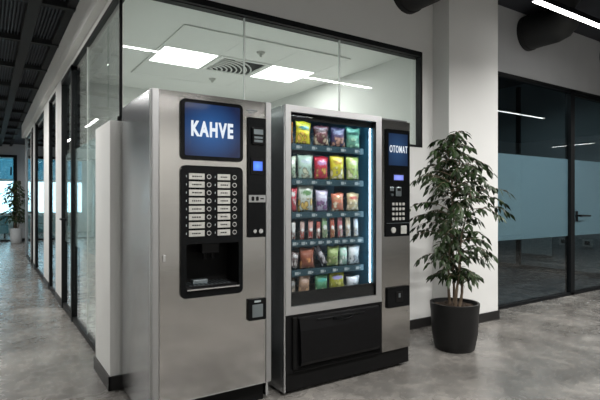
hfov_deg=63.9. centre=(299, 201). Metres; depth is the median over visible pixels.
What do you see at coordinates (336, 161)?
snack bag
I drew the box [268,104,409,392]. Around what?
machine
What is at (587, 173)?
door
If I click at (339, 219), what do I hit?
bar
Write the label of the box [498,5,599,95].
wall
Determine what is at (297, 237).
shelf
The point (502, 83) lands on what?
ceiling
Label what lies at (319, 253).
bar
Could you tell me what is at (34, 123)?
wall column
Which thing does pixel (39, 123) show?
window
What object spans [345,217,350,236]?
bar
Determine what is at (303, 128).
snack bag
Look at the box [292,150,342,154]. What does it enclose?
shelf
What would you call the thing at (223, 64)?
ceiling vent
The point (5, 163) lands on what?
window
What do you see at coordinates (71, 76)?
door
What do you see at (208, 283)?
drip tray
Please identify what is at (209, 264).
bay
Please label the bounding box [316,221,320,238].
bar
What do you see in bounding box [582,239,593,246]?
wall box
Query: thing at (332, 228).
bar
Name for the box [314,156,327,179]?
snack bag
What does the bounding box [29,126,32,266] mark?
door
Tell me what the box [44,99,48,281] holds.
wall column
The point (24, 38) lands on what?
ceiling beams
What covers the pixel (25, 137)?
end column
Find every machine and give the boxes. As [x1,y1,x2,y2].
[122,88,270,399]
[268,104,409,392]
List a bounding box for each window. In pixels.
[0,158,12,213]
[26,129,30,261]
[35,107,43,279]
[49,88,55,296]
[72,0,124,353]
[117,0,421,147]
[292,113,372,281]
[498,71,599,309]
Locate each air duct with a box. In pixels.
[394,0,439,13]
[517,0,580,50]
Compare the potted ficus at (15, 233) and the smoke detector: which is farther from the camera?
the potted ficus at (15, 233)
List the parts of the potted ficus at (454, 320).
stem, stem, stem, stem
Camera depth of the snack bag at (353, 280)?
3.45 m
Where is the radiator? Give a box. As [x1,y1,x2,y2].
[522,237,551,255]
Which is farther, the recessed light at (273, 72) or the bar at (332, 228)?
the recessed light at (273, 72)
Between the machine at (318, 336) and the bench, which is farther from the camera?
the bench
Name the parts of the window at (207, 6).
corner post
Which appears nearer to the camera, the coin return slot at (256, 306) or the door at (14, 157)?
the coin return slot at (256, 306)
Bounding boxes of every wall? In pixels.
[0,144,24,237]
[0,157,12,233]
[22,0,107,137]
[80,81,148,297]
[96,0,432,375]
[271,57,411,143]
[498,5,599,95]
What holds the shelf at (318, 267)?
attached to the machine at (318, 336)
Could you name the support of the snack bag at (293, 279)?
on the machine at (318, 336)
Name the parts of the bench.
seat, backrest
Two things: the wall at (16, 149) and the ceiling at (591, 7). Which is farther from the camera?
the wall at (16, 149)
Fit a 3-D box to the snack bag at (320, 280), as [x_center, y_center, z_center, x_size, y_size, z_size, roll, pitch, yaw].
[0.146,0.562,3.317,0.120,0.136,0.047,1,-1,-37]
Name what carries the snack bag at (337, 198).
on the machine at (318, 336)
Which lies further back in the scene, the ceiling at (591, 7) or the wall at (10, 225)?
the wall at (10, 225)
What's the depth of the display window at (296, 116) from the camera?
3.42 m
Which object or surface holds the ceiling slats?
attached to the ceiling at (19, 140)
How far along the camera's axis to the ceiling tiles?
5.09 m
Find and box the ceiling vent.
[201,56,270,76]
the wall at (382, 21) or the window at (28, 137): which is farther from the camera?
the window at (28, 137)
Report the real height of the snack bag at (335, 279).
0.146 m
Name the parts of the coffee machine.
edge trim, selection panel, display frame, coin plate, edge trim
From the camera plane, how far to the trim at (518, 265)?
8.70 m
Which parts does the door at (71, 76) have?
handle, pane, head trim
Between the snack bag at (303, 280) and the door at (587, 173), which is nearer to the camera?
the snack bag at (303, 280)
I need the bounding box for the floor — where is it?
[0,234,599,399]
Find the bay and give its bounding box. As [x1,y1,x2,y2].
[187,242,237,288]
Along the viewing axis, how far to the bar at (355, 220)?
3.47 m
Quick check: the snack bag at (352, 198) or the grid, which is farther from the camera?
the grid
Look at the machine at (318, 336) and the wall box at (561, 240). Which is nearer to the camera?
the machine at (318, 336)
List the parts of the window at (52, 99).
pane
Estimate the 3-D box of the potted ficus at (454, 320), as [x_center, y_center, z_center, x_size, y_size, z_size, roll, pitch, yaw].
[1.284,0.309,3.974,0.954,1.822,0.848,0,0,-33]
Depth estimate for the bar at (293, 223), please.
3.18 m
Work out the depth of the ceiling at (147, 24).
4.79 m
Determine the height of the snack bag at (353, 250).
0.142 m
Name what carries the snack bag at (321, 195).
on the machine at (318, 336)
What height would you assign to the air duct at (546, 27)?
0.430 m
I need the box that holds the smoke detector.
[257,51,264,56]
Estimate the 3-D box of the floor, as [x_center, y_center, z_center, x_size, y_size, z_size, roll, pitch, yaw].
[1.229,1.267,11.665,19.600,0.106,26.600,0,0,-33]
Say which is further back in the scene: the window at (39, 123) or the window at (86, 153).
the window at (39, 123)
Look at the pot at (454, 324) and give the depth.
3.87 m
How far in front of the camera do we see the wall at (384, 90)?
5.46 m
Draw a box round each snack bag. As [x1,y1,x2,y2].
[292,156,295,178]
[292,187,297,211]
[292,251,298,268]
[292,278,295,291]
[295,121,310,144]
[297,154,312,178]
[297,185,313,211]
[298,275,309,291]
[299,247,314,268]
[313,125,328,145]
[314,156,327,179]
[314,274,327,288]
[315,189,327,211]
[326,245,338,265]
[328,272,343,287]
[329,155,344,179]
[330,127,344,146]
[331,193,343,211]
[339,245,346,264]
[345,156,358,179]
[346,127,359,148]
[346,192,358,210]
[346,275,358,285]
[348,245,358,264]
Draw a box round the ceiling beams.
[0,0,79,145]
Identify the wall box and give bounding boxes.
[559,238,564,244]
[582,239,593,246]
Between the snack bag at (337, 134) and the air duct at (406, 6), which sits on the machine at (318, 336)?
the snack bag at (337, 134)
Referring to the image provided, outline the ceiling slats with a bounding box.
[0,0,64,144]
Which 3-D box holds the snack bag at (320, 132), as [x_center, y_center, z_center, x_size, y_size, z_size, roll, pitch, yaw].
[0.144,-0.458,3.317,0.125,0.146,0.045,-1,0,-27]
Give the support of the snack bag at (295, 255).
on the machine at (318, 336)
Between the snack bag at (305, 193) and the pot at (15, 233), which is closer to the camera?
the snack bag at (305, 193)
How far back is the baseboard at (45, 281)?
7.01 m
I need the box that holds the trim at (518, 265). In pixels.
[498,87,599,278]
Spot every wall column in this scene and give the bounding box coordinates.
[33,123,34,263]
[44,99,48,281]
[56,78,70,298]
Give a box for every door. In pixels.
[0,154,16,241]
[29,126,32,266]
[59,61,79,321]
[575,94,599,290]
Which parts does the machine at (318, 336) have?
edge trim, price rail, price rail, price rail, price rail, price rail, sill panel, panel, control door, control panel, display frame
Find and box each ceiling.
[0,0,62,144]
[80,0,398,102]
[498,0,599,41]
[498,78,521,88]
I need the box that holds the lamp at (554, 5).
[531,0,599,28]
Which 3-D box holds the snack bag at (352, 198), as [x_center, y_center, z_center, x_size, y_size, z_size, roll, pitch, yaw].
[0.380,-0.002,3.470,0.125,0.136,0.046,1,-1,-38]
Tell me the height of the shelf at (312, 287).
0.012 m
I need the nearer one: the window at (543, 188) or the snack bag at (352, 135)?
the snack bag at (352, 135)
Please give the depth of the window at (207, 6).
3.89 m
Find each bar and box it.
[292,222,295,239]
[300,220,304,239]
[308,220,312,238]
[314,245,326,266]
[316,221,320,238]
[321,218,327,238]
[330,218,334,237]
[337,217,342,237]
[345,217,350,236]
[353,217,358,236]
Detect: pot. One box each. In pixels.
[9,228,22,242]
[430,297,479,353]
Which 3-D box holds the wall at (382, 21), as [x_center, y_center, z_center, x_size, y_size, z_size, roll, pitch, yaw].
[-0.088,-0.505,4.150,3.045,3.450,0.490,0,0,-33]
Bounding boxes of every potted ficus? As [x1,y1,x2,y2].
[0,181,24,242]
[410,131,515,353]
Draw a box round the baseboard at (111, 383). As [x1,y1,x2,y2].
[94,310,499,390]
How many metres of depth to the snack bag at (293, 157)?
3.18 m
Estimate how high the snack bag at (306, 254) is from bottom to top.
0.144 m
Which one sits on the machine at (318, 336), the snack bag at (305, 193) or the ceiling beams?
the snack bag at (305, 193)
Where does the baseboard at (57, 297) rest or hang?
attached to the wall column at (58, 87)
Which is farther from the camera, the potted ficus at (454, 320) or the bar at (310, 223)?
the potted ficus at (454, 320)
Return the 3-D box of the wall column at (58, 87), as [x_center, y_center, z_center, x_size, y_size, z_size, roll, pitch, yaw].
[-2.875,-0.115,5.861,0.115,2.670,0.640,0,0,-33]
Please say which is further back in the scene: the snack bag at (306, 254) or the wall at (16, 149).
the wall at (16, 149)
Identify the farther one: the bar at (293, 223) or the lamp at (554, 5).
the lamp at (554, 5)
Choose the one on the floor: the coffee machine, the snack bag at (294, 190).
the coffee machine
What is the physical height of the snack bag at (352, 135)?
0.154 m
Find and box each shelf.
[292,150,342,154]
[292,234,353,240]
[292,260,358,270]
[295,282,344,291]
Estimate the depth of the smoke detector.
4.86 m
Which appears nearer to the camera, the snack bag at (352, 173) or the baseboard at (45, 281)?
the snack bag at (352, 173)
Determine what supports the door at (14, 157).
in the wall at (16, 149)
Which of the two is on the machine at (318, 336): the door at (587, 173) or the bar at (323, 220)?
the bar at (323, 220)
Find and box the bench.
[0,216,7,237]
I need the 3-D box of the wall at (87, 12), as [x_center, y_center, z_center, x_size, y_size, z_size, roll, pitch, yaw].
[-3.708,-1.840,7.061,0.160,0.780,9.320,0,0,-33]
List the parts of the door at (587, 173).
handle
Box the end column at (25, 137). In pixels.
[25,137,26,255]
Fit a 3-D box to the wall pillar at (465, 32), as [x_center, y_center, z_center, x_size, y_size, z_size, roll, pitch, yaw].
[1.644,-0.505,4.976,0.766,3.450,0.380,0,0,-33]
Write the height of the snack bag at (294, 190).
0.172 m
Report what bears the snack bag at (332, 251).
on the machine at (318, 336)
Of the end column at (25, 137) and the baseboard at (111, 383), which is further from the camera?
the end column at (25, 137)
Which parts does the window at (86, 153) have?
head trim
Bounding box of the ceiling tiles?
[133,26,347,91]
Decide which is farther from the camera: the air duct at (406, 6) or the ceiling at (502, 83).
the ceiling at (502, 83)
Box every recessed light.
[148,45,219,67]
[249,65,315,82]
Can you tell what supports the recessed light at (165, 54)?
in the ceiling at (147, 24)
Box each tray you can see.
[187,279,236,288]
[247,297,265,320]
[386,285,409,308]
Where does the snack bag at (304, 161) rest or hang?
on the machine at (318, 336)
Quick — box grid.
[131,24,350,91]
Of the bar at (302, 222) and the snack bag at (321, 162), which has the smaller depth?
the bar at (302, 222)
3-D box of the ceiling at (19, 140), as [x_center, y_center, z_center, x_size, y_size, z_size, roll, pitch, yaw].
[-6.000,-1.850,8.653,3.800,0.100,14.150,0,0,-33]
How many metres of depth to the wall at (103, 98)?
6.16 m
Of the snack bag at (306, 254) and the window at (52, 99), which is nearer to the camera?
the snack bag at (306, 254)
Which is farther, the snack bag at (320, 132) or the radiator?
the radiator
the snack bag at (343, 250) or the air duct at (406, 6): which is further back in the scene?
the air duct at (406, 6)
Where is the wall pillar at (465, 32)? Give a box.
[433,0,497,313]

